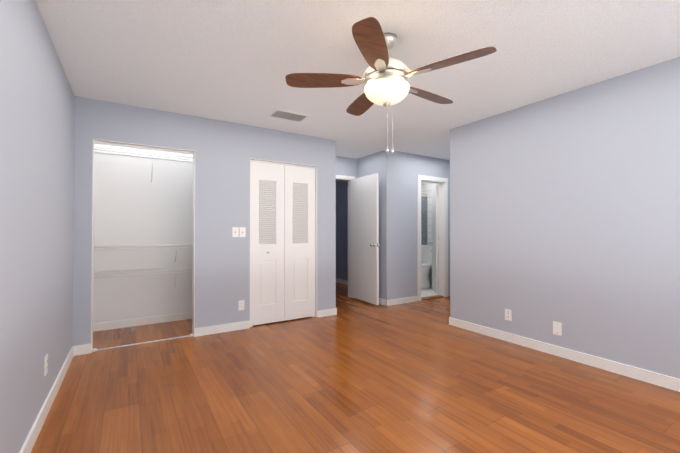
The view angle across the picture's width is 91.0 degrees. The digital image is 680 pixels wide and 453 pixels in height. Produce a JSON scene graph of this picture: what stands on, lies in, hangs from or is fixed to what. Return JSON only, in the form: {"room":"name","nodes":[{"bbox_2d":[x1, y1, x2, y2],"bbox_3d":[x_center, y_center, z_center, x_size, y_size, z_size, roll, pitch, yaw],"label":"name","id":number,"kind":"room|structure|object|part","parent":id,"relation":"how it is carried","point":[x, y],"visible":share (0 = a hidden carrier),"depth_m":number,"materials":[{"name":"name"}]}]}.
{"room":"empty bedroom","nodes":[
{"label":"empty bedroom","id":0,"kind":"room"},
{"bbox_2d":[0,0,73,452],"bbox_3d":[-1.288,-0.040,1.093,0.120,2.440,4.755,0,-1,-32],"label":"wall","id":1,"kind":"structure","parent":0,"point":[36,186],"depth_m":1.80,"materials":[{"name":"blue paint"}]},
{"bbox_2d":[44,354,47,375],"bbox_3d":[-1.869,0.875,2.126,0.008,0.115,0.070,0,-1,-32],"label":"electrical outlet","id":2,"kind":"object","parent":1,"relation":"attached to","point":[46,365],"visible":1,"depth_m":2.11,"materials":[{"name":"white plastic"}]},
{"bbox_2d":[19,346,74,452],"bbox_3d":[-1.264,1.135,1.166,0.013,0.090,4.635,0,-1,-32],"label":"baseboard","id":3,"kind":"structure","parent":1,"relation":"attached to","point":[27,447],"depth_m":2.09,"materials":[{"name":"white paint"}]},
{"bbox_2d":[72,96,335,345],"bbox_3d":[-1.314,-0.010,3.956,2.888,2.440,0.120,0,-1,-32],"label":"wall","id":4,"kind":"structure","parent":0,"point":[225,152],"depth_m":3.81,"materials":[{"name":"blue paint"}]},
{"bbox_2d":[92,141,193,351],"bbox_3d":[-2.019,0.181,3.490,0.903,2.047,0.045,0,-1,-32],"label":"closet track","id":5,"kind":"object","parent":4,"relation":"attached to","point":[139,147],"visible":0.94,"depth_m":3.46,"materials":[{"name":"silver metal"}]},
{"bbox_2d":[91,139,194,352],"bbox_3d":[-2.027,0.177,3.504,0.919,2.055,0.122,0,-1,-32],"label":"trim","id":6,"kind":"structure","parent":4,"relation":"attached to","point":[193,293],"depth_m":3.51,"materials":[{"name":"white paint"}]},
{"bbox_2d":[194,321,249,336],"bbox_3d":[-1.344,1.164,3.846,0.615,0.090,0.013,0,-1,-32],"label":"baseboard","id":7,"kind":"structure","parent":4,"relation":"attached to","point":[202,331],"depth_m":3.83,"materials":[{"name":"white paint"}]},
{"bbox_2d":[232,227,238,236],"bbox_3d":[-1.228,0.057,3.929,0.072,0.118,0.016,0,-1,-32],"label":"switch plate","id":8,"kind":"object","parent":4,"relation":"attached to","point":[235,231],"visible":1,"depth_m":3.93,"materials":[{"name":"white plastic"}]},
{"bbox_2d":[238,300,243,310],"bbox_3d":[-1.169,0.925,3.962,0.070,0.115,0.008,0,-1,-32],"label":"electrical outlet","id":9,"kind":"object","parent":4,"relation":"attached to","point":[240,304],"visible":1,"depth_m":3.96,"materials":[{"name":"white plastic"}]},
{"bbox_2d":[239,227,245,236],"bbox_3d":[-1.158,0.058,3.974,0.072,0.118,0.016,0,-1,-32],"label":"switch plate","id":10,"kind":"object","parent":4,"relation":"attached to","point":[242,231],"visible":1,"depth_m":3.97,"materials":[{"name":"white plastic"}]},
{"bbox_2d":[250,160,314,326],"bbox_3d":[-0.714,0.195,4.294,0.901,2.037,0.065,0,-1,-32],"label":"bifold door","id":11,"kind":"structure","parent":4,"relation":"in","point":[282,246],"depth_m":4.28,"materials":[{"name":"white paint"}]},
{"bbox_2d":[250,158,316,316],"bbox_3d":[-0.730,0.191,4.321,0.917,2.045,0.122,0,-1,-32],"label":"trim","id":12,"kind":"structure","parent":4,"relation":"attached to","point":[315,220],"depth_m":4.52,"materials":[{"name":"white paint"}]},
{"bbox_2d":[317,308,336,317],"bbox_3d":[-0.185,1.171,4.576,0.288,0.090,0.013,0,-1,-32],"label":"baseboard","id":13,"kind":"structure","parent":4,"relation":"attached to","point":[328,312],"depth_m":4.58,"materials":[{"name":"white paint"}]},
{"bbox_2d":[93,143,356,323],"bbox_3d":[-1.356,0.000,4.917,3.841,2.440,0.120,0,-1,-32],"label":"wall","id":14,"kind":"structure","parent":0,"point":[133,205],"depth_m":4.15,"materials":[{"name":"white paint"}]},
{"bbox_2d":[93,312,191,331],"bbox_3d":[-2.099,1.165,3.943,1.558,0.090,0.715,0,-1,-32],"label":"baseboard","id":15,"kind":"structure","parent":14,"relation":"attached to","point":[137,322],"depth_m":4.12,"materials":[{"name":"white paint"}]},
{"bbox_2d":[93,266,191,288],"bbox_3d":[-2.208,0.652,4.121,1.531,0.278,0.304,0,-1,-32],"label":"closet shelf","id":16,"kind":"object","parent":14,"relation":"attached to","point":[145,270],"visible":0.67,"depth_m":3.98,"materials":[{"name":"white metal"}]},
{"bbox_2d":[94,244,192,263],"bbox_3d":[-2.208,0.343,4.124,1.531,0.258,0.304,0,-1,-32],"label":"closet shelf","id":17,"kind":"object","parent":14,"relation":"attached to","point":[135,246],"visible":0.65,"depth_m":3.98,"materials":[{"name":"white metal"}]},
{"bbox_2d":[94,146,192,183],"bbox_3d":[-2.208,-0.718,4.136,1.531,0.338,0.304,0,-1,-32],"label":"closet shelf","id":18,"kind":"object","parent":14,"relation":"attached to","point":[143,155],"visible":0.65,"depth_m":4.00,"materials":[{"name":"white metal"}]},
{"bbox_2d":[336,175,354,297],"bbox_3d":[-0.136,0.169,5.674,0.866,2.118,0.136,0,-1,-32],"label":"door frame","id":19,"kind":"structure","parent":14,"relation":"attached to","point":[343,178],"depth_m":5.88,"materials":[{"name":"white paint"}]},
{"bbox_2d":[350,173,379,304],"bbox_3d":[0.374,0.183,5.477,0.171,2.030,0.785,0,-1,-32],"label":"entry door","id":20,"kind":"structure","parent":14,"relation":"in","point":[364,238],"depth_m":5.42,"materials":[{"name":"white paint"}]},
{"bbox_2d":[336,180,347,280],"bbox_3d":[0.353,0.022,7.086,0.150,2.440,3.330,0,-1,-32],"label":"wall","id":21,"kind":"structure","parent":0,"point":[344,230],"depth_m":7.43,"materials":[{"name":"blue paint"}]},
{"bbox_2d":[336,278,347,284],"bbox_3d":[0.103,1.200,7.318,0.013,0.090,2.410,0,-1,-32],"label":"baseboard","id":22,"kind":"structure","parent":21,"relation":"attached to","point":[342,281],"depth_m":7.39,"materials":[{"name":"white paint"}]},
{"bbox_2d":[31,282,679,452],"bbox_3d":[0.413,1.242,4.210,6.900,0.060,8.800,0,-1,-32],"label":"floor","id":23,"kind":"structure","parent":0,"point":[354,375],"depth_m":2.38,"materials":[{"name":"laminate"}]},
{"bbox_2d":[35,0,679,159],"bbox_3d":[0.413,-1.257,4.236,6.900,0.060,8.800,0,-1,-32],"label":"ceiling","id":24,"kind":"structure","parent":0,"point":[235,61],"depth_m":2.41,"materials":[{"name":"white paint"}]},
{"bbox_2d":[267,109,310,122],"bbox_3d":[-0.565,-1.228,3.697,0.410,0.008,0.270,0,-1,-32],"label":"ceiling vent","id":25,"kind":"object","parent":24,"relation":"in","point":[287,115],"visible":0.98,"depth_m":3.69,"materials":[{"name":"white plastic"}]},
{"bbox_2d":[285,17,496,152],"bbox_3d":[0.337,-0.866,2.236,1.244,0.763,1.278,0,-1,-32],"label":"fan","id":26,"kind":"object","parent":24,"relation":"hanging from","point":[385,78],"visible":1,"depth_m":2.10,"materials":[{"name":"brown wood"}]},
{"bbox_3d":[0.308,-0.870,2.204,0.300,0.104,0.300,0,-1,-32],"label":"lamp shade","id":27,"kind":"part","parent":26,"relation":"part of","materials":[{"name":"white glass"}]},
{"bbox_2d":[357,150,414,299],"bbox_3d":[0.739,0.009,5.764,0.607,2.440,0.920,0,-1,-32],"label":"wall","id":28,"kind":"structure","parent":0,"point":[395,170],"depth_m":5.35,"materials":[{"name":"blue paint"}]},
{"bbox_2d":[379,298,390,305],"bbox_3d":[0.512,1.181,5.530,0.013,0.090,0.813,0,-1,-32],"label":"baseboard","id":29,"kind":"structure","parent":28,"relation":"attached to","point":[384,302],"depth_m":5.22,"materials":[{"name":"white paint"}]},
{"bbox_2d":[421,285,435,296],"bbox_3d":[1.290,1.234,6.875,1.275,0.012,1.985,0,-1,-32],"label":"floor","id":30,"kind":"structure","parent":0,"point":[427,292],"depth_m":6.26,"materials":[{"name":"white tile"}]},
{"bbox_2d":[421,193,426,244],"bbox_3d":[1.454,0.246,6.875,0.990,1.964,0.058,0,-1,-32],"label":"glass","id":31,"kind":"object","parent":30,"relation":"on","point":[423,220],"visible":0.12,"depth_m":7.09,"materials":[{"name":"grey"}]},
{"bbox_2d":[421,245,438,288],"bbox_3d":[1.662,0.796,6.739,0.727,0.862,0.390,0,-1,-32],"label":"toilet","id":32,"kind":"object","parent":30,"relation":"on","point":[426,257],"visible":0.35,"depth_m":6.72,"materials":[{"name":"white ceramic"}]},
{"bbox_2d":[421,182,438,285],"bbox_3d":[1.850,0.025,7.308,0.120,2.440,2.110,0,-1,-32],"label":"wall","id":33,"kind":"structure","parent":0,"point":[426,187],"depth_m":7.11,"materials":[{"name":"paint"}]},
{"bbox_2d":[415,154,449,295],"bbox_3d":[1.852,0.011,5.992,1.520,2.440,0.120,0,-1,-32],"label":"wall","id":34,"kind":"structure","parent":0,"point":[431,166],"depth_m":5.76,"materials":[{"name":"blue paint"}]},
{"bbox_2d":[391,296,417,304],"bbox_3d":[1.019,1.180,5.377,0.623,0.090,0.013,0,-1,-32],"label":"baseboard","id":35,"kind":"structure","parent":34,"relation":"attached to","point":[414,298],"depth_m":5.38,"materials":[{"name":"white paint"}]},
{"bbox_2d":[421,295,443,299],"bbox_3d":[1.565,1.221,5.807,0.586,0.016,0.115,0,-1,-32],"label":"bathroom door sill","id":36,"kind":"structure","parent":34,"relation":"attached to","point":[430,297],"depth_m":5.77,"materials":[{"name":"brown wood"}]},
{"bbox_2d":[417,175,447,300],"bbox_3d":[1.573,0.178,5.805,0.736,2.103,0.136,0,-1,-32],"label":"door frame","id":37,"kind":"structure","parent":34,"relation":"attached to","point":[442,183],"depth_m":5.92,"materials":[{"name":"white paint"}]},
{"bbox_2d":[429,184,438,294],"bbox_3d":[1.807,0.213,6.325,0.424,2.020,0.491,0,-1,-32],"label":"bathroom door","id":38,"kind":"structure","parent":34,"relation":"in","point":[435,280],"depth_m":6.14,"materials":[{"name":"white paint"}]},
{"bbox_2d":[450,127,457,318],"bbox_3d":[2.098,-0.004,4.563,1.627,2.440,0.120,0,-1,-32],"label":"wall","id":39,"kind":"structure","parent":0,"point":[453,222],"depth_m":4.13,"materials":[{"name":"blue paint"}]},
{"bbox_2d":[458,57,679,378],"bbox_3d":[2.412,-0.024,2.651,0.120,2.440,3.450,0,-1,-32],"label":"wall","id":40,"kind":"structure","parent":0,"point":[569,211],"depth_m":2.95,"materials":[{"name":"blue paint"}]},
{"bbox_2d":[505,309,511,320],"bbox_3d":[1.776,0.925,3.529,0.008,0.115,0.070,0,-1,-32],"label":"electrical outlet","id":41,"kind":"object","parent":40,"relation":"attached to","point":[508,314],"visible":1,"depth_m":3.52,"materials":[{"name":"white plastic"}]},
{"bbox_2d":[553,321,561,335],"bbox_3d":[2.032,0.946,3.124,0.006,0.120,0.075,0,-1,-32],"label":"electrical outlet","id":42,"kind":"object","parent":40,"relation":"attached to","point":[557,328],"visible":1,"depth_m":3.12,"materials":[{"name":"white plastic"}]},
{"bbox_2d":[449,317,679,391],"bbox_3d":[2.280,1.152,2.724,0.013,0.090,3.433,0,-1,-32],"label":"baseboard","id":43,"kind":"structure","parent":40,"relation":"attached to","point":[661,380],"depth_m":2.96,"materials":[{"name":"white paint"}]}
]}

